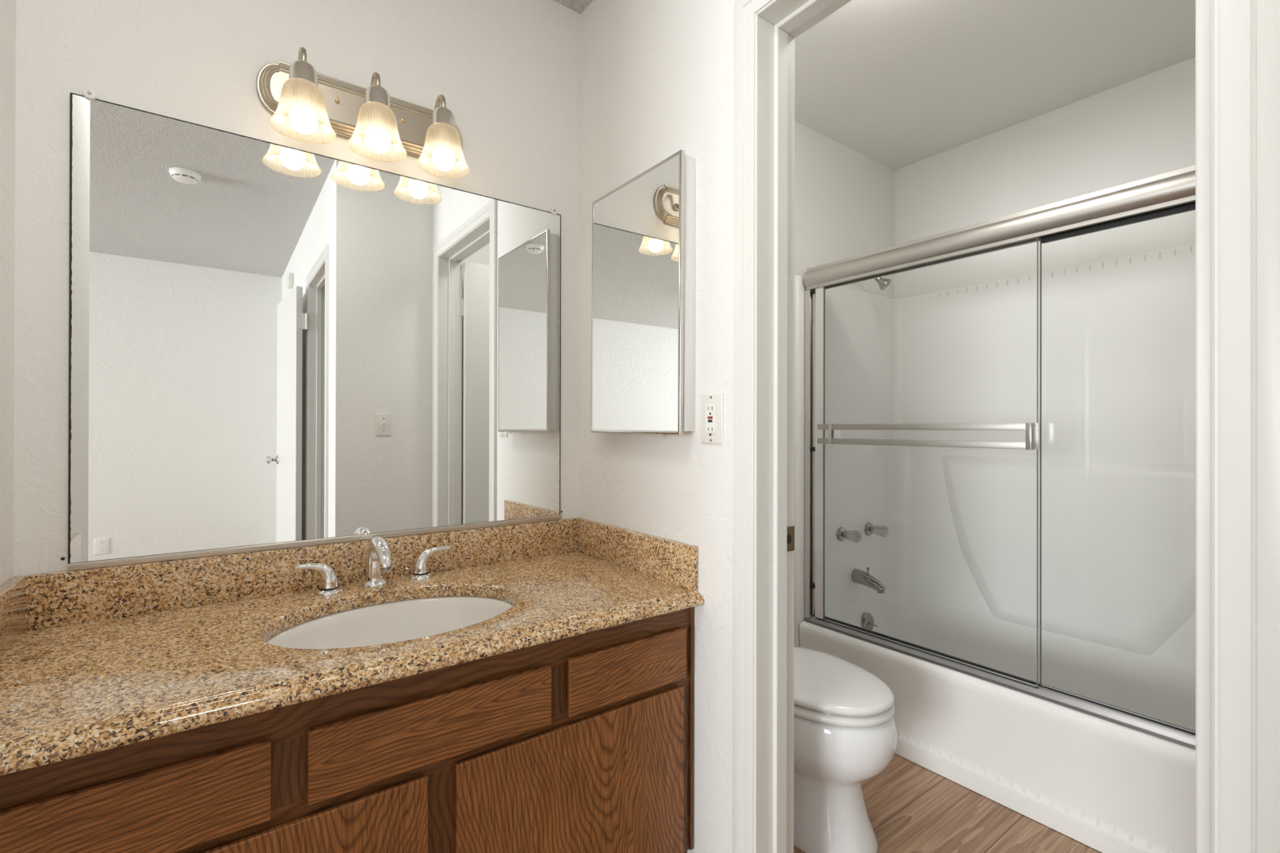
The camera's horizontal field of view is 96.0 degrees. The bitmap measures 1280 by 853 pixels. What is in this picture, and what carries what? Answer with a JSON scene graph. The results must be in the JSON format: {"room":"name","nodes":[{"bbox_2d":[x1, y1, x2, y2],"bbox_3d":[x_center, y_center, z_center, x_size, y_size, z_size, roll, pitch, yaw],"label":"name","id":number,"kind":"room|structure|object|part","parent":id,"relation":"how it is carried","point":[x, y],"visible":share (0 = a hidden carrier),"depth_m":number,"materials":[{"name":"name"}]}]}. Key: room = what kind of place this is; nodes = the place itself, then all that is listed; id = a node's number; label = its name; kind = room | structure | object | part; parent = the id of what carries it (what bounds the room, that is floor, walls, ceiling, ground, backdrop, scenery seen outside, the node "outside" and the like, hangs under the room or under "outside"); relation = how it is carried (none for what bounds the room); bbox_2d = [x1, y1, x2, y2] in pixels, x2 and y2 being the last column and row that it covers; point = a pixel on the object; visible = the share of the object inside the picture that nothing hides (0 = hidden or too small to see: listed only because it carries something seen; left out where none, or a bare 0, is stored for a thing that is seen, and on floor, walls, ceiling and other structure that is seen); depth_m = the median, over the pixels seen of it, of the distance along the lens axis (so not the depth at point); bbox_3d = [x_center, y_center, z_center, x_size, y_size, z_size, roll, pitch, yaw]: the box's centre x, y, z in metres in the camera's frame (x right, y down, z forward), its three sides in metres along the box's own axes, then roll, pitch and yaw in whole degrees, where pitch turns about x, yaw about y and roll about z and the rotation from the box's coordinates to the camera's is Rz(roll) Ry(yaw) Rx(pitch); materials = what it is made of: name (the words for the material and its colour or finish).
{"room":"bathroom","nodes":[
{"label":"bathroom","id":0,"kind":"room"},
{"bbox_2d":[0,0,16,586],"bbox_3d":[-1.000,-0.094,0.735,0.120,2.467,0.828,0,0,-36],"label":"wall","id":1,"kind":"structure","parent":0,"point":[7,7],"depth_m":1.06,"materials":[{"name":"white paint"}]},
{"bbox_2d":[13,0,580,577],"bbox_3d":[-0.779,-0.092,1.488,1.370,2.467,0.120,0,0,-36],"label":"wall","id":2,"kind":"structure","parent":0,"point":[508,72],"depth_m":1.34,"materials":[{"name":"white paint"}]},
{"bbox_2d":[12,517,581,631],"bbox_3d":[-0.690,0.340,1.466,1.248,0.104,0.019,0,0,-36],"label":"backsplash","id":3,"kind":"structure","parent":2,"relation":"attached to","point":[60,598],"depth_m":1.31,"materials":[{"name":"stone"}]},
{"bbox_2d":[60,88,562,571],"bbox_3d":[-0.690,-0.195,1.471,1.124,0.965,0.014,0,0,-36],"label":"wall mirror","id":4,"kind":"object","parent":2,"relation":"attached to","point":[272,345],"visible":1,"depth_m":1.37,"materials":[{"name":"silver mirror"}]},
{"bbox_2d":[256,46,470,177],"bbox_3d":[-0.640,-0.758,1.402,0.482,0.205,0.184,0,0,-36],"label":"vanity light","id":5,"kind":"object","parent":2,"relation":"attached to","point":[304,98],"visible":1,"depth_m":1.39,"materials":[{"name":"white glass"}]},
{"bbox_3d":[-0.779,-0.814,1.325,0.028,0.089,0.109,0,0,-36],"label":"arm","id":6,"kind":"part","parent":5,"relation":"part of","materials":[{"name":"silver metal"}]},
{"bbox_3d":[-0.750,-0.712,1.286,0.129,0.101,0.129,0,0,-36],"label":"lamp shade","id":7,"kind":"part","parent":5,"relation":"part of","materials":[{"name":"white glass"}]},
{"bbox_3d":[-0.750,-0.728,1.286,0.053,0.062,0.053,0,0,-36],"label":"bulb","id":8,"kind":"part","parent":5,"relation":"part of","materials":[{"name":"white glass"}]},
{"bbox_3d":[-0.742,-0.800,1.413,0.011,0.011,0.009,0,0,-36],"label":"knob","id":9,"kind":"part","parent":5,"relation":"part of","materials":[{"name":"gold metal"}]},
{"bbox_3d":[-0.655,-0.813,1.417,0.028,0.089,0.109,0,0,-36],"label":"arm","id":10,"kind":"part","parent":5,"relation":"part of","materials":[{"name":"silver metal"}]},
{"bbox_3d":[-0.627,-0.712,1.378,0.129,0.101,0.129,0,0,-36],"label":"lamp shade","id":11,"kind":"part","parent":5,"relation":"part of","materials":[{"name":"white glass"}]},
{"bbox_3d":[-0.627,-0.727,1.378,0.053,0.062,0.053,0,0,-36],"label":"bulb","id":12,"kind":"part","parent":5,"relation":"part of","materials":[{"name":"white glass"}]},
{"bbox_3d":[-0.529,-0.813,1.509,0.028,0.089,0.109,0,0,-36],"label":"arm","id":13,"kind":"part","parent":5,"relation":"part of","materials":[{"name":"silver metal"}]},
{"bbox_3d":[-0.501,-0.711,1.470,0.129,0.101,0.129,0,0,-36],"label":"lamp shade","id":14,"kind":"part","parent":5,"relation":"part of","materials":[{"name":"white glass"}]},
{"bbox_3d":[-0.501,-0.727,1.470,0.053,0.062,0.053,0,0,-36],"label":"bulb","id":15,"kind":"part","parent":5,"relation":"part of","materials":[{"name":"white glass"}]},
{"bbox_2d":[552,0,592,13],"bbox_3d":[-1.287,-1.364,-1.701,8.500,0.060,4.650,0,0,-36],"label":"ceiling","id":16,"kind":"structure","parent":0,"point":[578,6],"depth_m":1.81,"materials":[{"name":"white paint"}]},
{"bbox_2d":[579,0,735,852],"bbox_3d":[0.321,-0.090,1.252,0.120,2.467,1.807,0,0,-36],"label":"wall","id":17,"kind":"structure","parent":0,"point":[657,76],"depth_m":1.42,"materials":[{"name":"white paint"}]},
{"bbox_2d":[591,149,695,436],"bbox_3d":[-0.005,-0.317,1.550,0.051,0.686,0.412,0,0,-36],"label":"medicine cabinet","id":18,"kind":"object","parent":17,"relation":"attached to","point":[642,354],"visible":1,"depth_m":1.48,"materials":[{"name":"silver metal"}]},
{"bbox_2d":[701,393,723,444],"bbox_3d":[0.167,-0.018,1.351,0.009,0.117,0.072,0,0,-36],"label":"outlet","id":19,"kind":"object","parent":17,"relation":"attached to","point":[712,405],"visible":1,"depth_m":1.34,"materials":[{"name":"white plastic"}]},
{"bbox_2d":[705,404,715,435],"bbox_3d":[0.165,-0.015,1.350,0.005,0.074,0.033,0,0,-36],"label":"receptacle","id":20,"kind":"object","parent":19,"relation":"attached to","point":[710,409],"depth_m":1.35,"materials":[{"name":"white plastic"}]},
{"bbox_2d":[753,0,1217,852],"bbox_3d":[0.510,0.119,0.993,0.128,2.049,0.744,0,0,-36],"label":"trim","id":21,"kind":"structure","parent":17,"relation":"attached to","point":[778,24],"depth_m":1.26,"materials":[{"name":"white paint"}]},
{"bbox_3d":[0.338,0.254,1.302,0.032,0.056,0.003,0,0,-36],"label":"strike plate","id":22,"kind":"part","parent":21,"relation":"part of","materials":[{"name":"gold metal"}]},
{"bbox_2d":[732,0,1279,852],"bbox_3d":[0.457,0.098,0.954,0.014,2.091,0.828,0,0,-36],"label":"trim","id":23,"kind":"structure","parent":17,"relation":"attached to","point":[1249,30],"depth_m":0.65,"materials":[{"name":"white paint"}]},
{"bbox_2d":[1195,0,1210,852],"bbox_3d":[1.017,0.128,0.975,0.738,2.008,0.037,0,0,-40],"label":"door frame","id":24,"kind":"structure","parent":17,"relation":"in","point":[1202,6],"depth_m":0.77,"materials":[{"name":"white paint"}]},
{"bbox_2d":[794,121,894,298],"bbox_3d":[0.587,-0.080,2.453,1.734,2.454,0.190,0,0,-36],"label":"wall","id":25,"kind":"structure","parent":0,"point":[844,198],"depth_m":2.55,"materials":[{"name":"white paint"}]},
{"bbox_2d":[853,277,891,290],"bbox_3d":[1.027,-0.647,2.560,0.173,0.105,0.056,0,0,45],"label":"showerhead","id":26,"kind":"object","parent":25,"relation":"attached to","point":[883,283],"visible":0.52,"depth_m":2.51,"materials":[{"name":"silver metal"}]},
{"bbox_2d":[803,164,1195,749],"bbox_3d":[1.116,0.074,1.794,0.068,1.440,1.440,0,0,-36],"label":"shower door frame","id":27,"kind":"object","parent":25,"relation":"attached to","point":[1178,187],"visible":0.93,"depth_m":1.81,"materials":[{"name":"grey metal"}]},
{"bbox_2d":[814,237,1039,686],"bbox_3d":[0.922,0.102,1.997,0.068,1.332,0.787,0,0,-36],"label":"sliding door","id":28,"kind":"structure","parent":27,"relation":"in","point":[1032,429],"depth_m":2.16,"materials":[{"name":"silver glass"}]},
{"bbox_3d":[0.943,0.102,2.018,0.006,1.332,0.778,0,0,-36],"label":"glass pane","id":29,"kind":"part","parent":28,"relation":"part of","materials":[{"name":"clear glass"}]},
{"bbox_3d":[1.121,0.781,1.793,0.055,0.025,1.434,0,0,-36],"label":"sill","id":30,"kind":"part","parent":27,"relation":"part of","materials":[{"name":"silver metal"}]},
{"bbox_2d":[1040,201,1195,733],"bbox_3d":[1.373,0.095,1.476,0.012,1.346,0.604,0,0,-36],"label":"sliding door","id":31,"kind":"structure","parent":27,"relation":"in","point":[1188,206],"depth_m":1.64,"materials":[{"name":"silver glass"}]},
{"bbox_2d":[793,753,1102,852],"bbox_3d":[-1.052,1.159,-1.530,9.096,0.050,4.650,0,0,-36],"label":"floor","id":32,"kind":"structure","parent":0,"point":[911,807],"depth_m":1.68,"materials":[{"name":"brown wood"}]},
{"bbox_2d":[0,606,693,852],"bbox_3d":[-0.530,0.784,1.246,1.248,0.716,0.562,0,0,-36],"label":"vanity cabinet","id":33,"kind":"object","parent":32,"relation":"on","point":[584,743],"visible":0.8,"depth_m":1.03,"materials":[{"name":"brown wood"}]},
{"bbox_3d":[-0.694,0.537,0.787,0.320,0.120,0.018,0,0,-36],"label":"drawer","id":34,"kind":"part","parent":33,"relation":"part of","materials":[{"name":"brown wood"}]},
{"bbox_3d":[-0.596,0.814,0.859,0.543,0.397,0.018,0,0,-36],"label":"door","id":35,"kind":"part","parent":33,"relation":"part of","materials":[{"name":"brown wood"}]},
{"bbox_2d":[0,517,704,775],"bbox_3d":[-0.522,0.356,1.239,1.248,0.136,0.584,0,0,-36],"label":"countertop","id":36,"kind":"structure","parent":33,"relation":"on","point":[93,660],"depth_m":1.13,"materials":[{"name":"stone"}]},
{"bbox_2d":[293,563,343,596],"bbox_3d":[-0.749,0.353,1.346,0.104,0.076,0.063,0,0,-36],"label":"tap","id":37,"kind":"object","parent":36,"relation":"on","point":[328,584],"visible":1,"depth_m":1.34,"materials":[{"name":"silver metal"}]},
{"bbox_3d":[-0.754,0.346,1.343,0.093,0.063,0.041,0,0,-36],"label":"lever","id":38,"kind":"part","parent":37,"relation":"part of","materials":[{"name":"silver metal"}]},
{"bbox_2d":[360,536,391,587],"bbox_3d":[-0.632,0.330,1.397,0.062,0.124,0.159,0,0,-36],"label":"faucet spout","id":39,"kind":"object","parent":36,"relation":"on","point":[379,560],"visible":1,"depth_m":1.41,"materials":[{"name":"silver metal"}]},
{"bbox_2d":[265,595,513,648],"bbox_3d":[-0.509,0.499,1.230,0.542,0.148,0.407,0,0,-36],"label":"sink","id":40,"kind":"object","parent":36,"relation":"in","point":[411,619],"visible":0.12,"depth_m":1.38,"materials":[{"name":"white ceramic"}]},
{"bbox_2d":[408,545,450,580],"bbox_3d":[-0.553,0.354,1.512,0.104,0.076,0.063,0,0,-36],"label":"handle","id":41,"kind":"object","parent":36,"relation":"on","point":[421,571],"visible":1,"depth_m":1.49,"materials":[{"name":"silver metal"}]},
{"bbox_3d":[-0.354,0.538,1.038,0.427,0.117,0.018,0,0,-36],"label":"drawer","id":42,"kind":"part","parent":33,"relation":"part of","materials":[{"name":"brown wood"}]},
{"bbox_3d":[-0.118,0.815,1.212,0.542,0.399,0.018,0,0,-36],"label":"door","id":43,"kind":"part","parent":33,"relation":"part of","materials":[{"name":"brown wood"}]},
{"bbox_3d":[-0.021,0.538,1.284,0.316,0.119,0.018,0,0,-36],"label":"drawer","id":44,"kind":"part","parent":33,"relation":"part of","materials":[{"name":"brown wood"}]},
{"bbox_3d":[0.120,0.727,1.408,0.012,0.598,0.026,0,0,-36],"label":"scribe moulding","id":45,"kind":"part","parent":33,"relation":"part of","materials":[{"name":"brown wood"}]},
{"bbox_2d":[793,646,897,852],"bbox_3d":[0.427,0.769,1.761,0.424,0.749,0.720,0,0,-36],"label":"toilet","id":46,"kind":"object","parent":32,"relation":"on","point":[845,735],"visible":0.43,"depth_m":1.52,"materials":[{"name":"white ceramic"}]},
{"bbox_3d":[0.498,0.753,1.665,0.352,0.023,0.461,0,0,-36],"label":"seat","id":47,"kind":"part","parent":46,"relation":"part of","materials":[{"name":"white plastic"}]},
{"bbox_3d":[0.498,0.722,1.665,0.348,0.028,0.457,0,0,-36],"label":"lid","id":48,"kind":"part","parent":46,"relation":"part of","materials":[{"name":"white plastic"}]},
{"bbox_3d":[0.466,0.955,1.707,0.354,0.379,0.586,0,0,-36],"label":"bowl","id":49,"kind":"part","parent":46,"relation":"part of","materials":[{"name":"white ceramic"}]},
{"bbox_2d":[794,244,1195,852],"bbox_3d":[1.380,0.263,1.987,0.768,1.766,1.501,0,0,-36],"label":"bathtub","id":50,"kind":"object","parent":32,"relation":"on","point":[956,562],"visible":0.83,"depth_m":2.19,"materials":[{"name":"white plastic"}]},
{"bbox_2d":[836,527,862,542],"bbox_3d":[0.904,0.470,2.482,0.062,0.062,0.089,0,0,-36],"label":"tap","id":51,"kind":"object","parent":50,"relation":"attached to","point":[855,536],"visible":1,"depth_m":2.47,"materials":[{"name":"silver metal"}]},
{"bbox_3d":[0.912,0.470,2.471,0.051,0.051,0.061,0,0,-36],"label":"knob","id":52,"kind":"part","parent":51,"relation":"part of","materials":[{"name":"clear plastic"}]},
{"bbox_2d":[851,567,885,593],"bbox_3d":[1.006,0.668,2.526,0.063,0.098,0.141,0,0,-36],"label":"tub spout","id":53,"kind":"object","parent":50,"relation":"attached to","point":[859,576],"visible":1,"depth_m":2.52,"materials":[{"name":"silver metal"}]},
{"bbox_3d":[1.029,0.882,2.595,0.080,0.080,0.021,0,0,-36],"label":"overflow plate","id":54,"kind":"part","parent":50,"relation":"part of","materials":[{"name":"silver metal"}]},
{"bbox_2d":[864,522,888,537],"bbox_3d":[1.072,0.469,2.606,0.062,0.062,0.089,0,0,-36],"label":"tap","id":55,"kind":"object","parent":50,"relation":"attached to","point":[882,531],"visible":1,"depth_m":2.60,"materials":[{"name":"silver metal"}]},
{"bbox_3d":[1.080,0.469,2.595,0.051,0.051,0.061,0,0,-36],"label":"knob","id":56,"kind":"part","parent":55,"relation":"part of","materials":[{"name":"clear plastic"}]},
{"bbox_2d":[826,594,1195,730],"bbox_3d":[1.419,0.941,2.017,0.615,0.290,1.450,0,0,-36],"label":"basin","id":57,"kind":"object","parent":50,"relation":"in","point":[1160,685],"depth_m":2.27,"materials":[{"name":"white ceramic"}]},
{"bbox_3d":[1.642,0.471,2.216,0.025,0.684,0.966,0,0,-36],"label":"panel","id":58,"kind":"part","parent":50,"relation":"part of","materials":[{"name":"white plastic"}]},
{"bbox_2d":[795,0,1195,169],"bbox_3d":[1.085,-1.283,1.784,1.734,0.050,1.680,0,0,-36],"label":"ceiling","id":59,"kind":"structure","parent":0,"point":[898,84],"depth_m":1.99,"materials":[{"name":"white paint"}]},
{"bbox_2d":[894,56,1195,298],"bbox_3d":[1.738,-0.078,2.252,0.120,2.454,1.502,0,0,-36],"label":"wall","id":60,"kind":"structure","parent":0,"point":[1143,127],"depth_m":2.27,"materials":[{"name":"white paint"}]}
]}

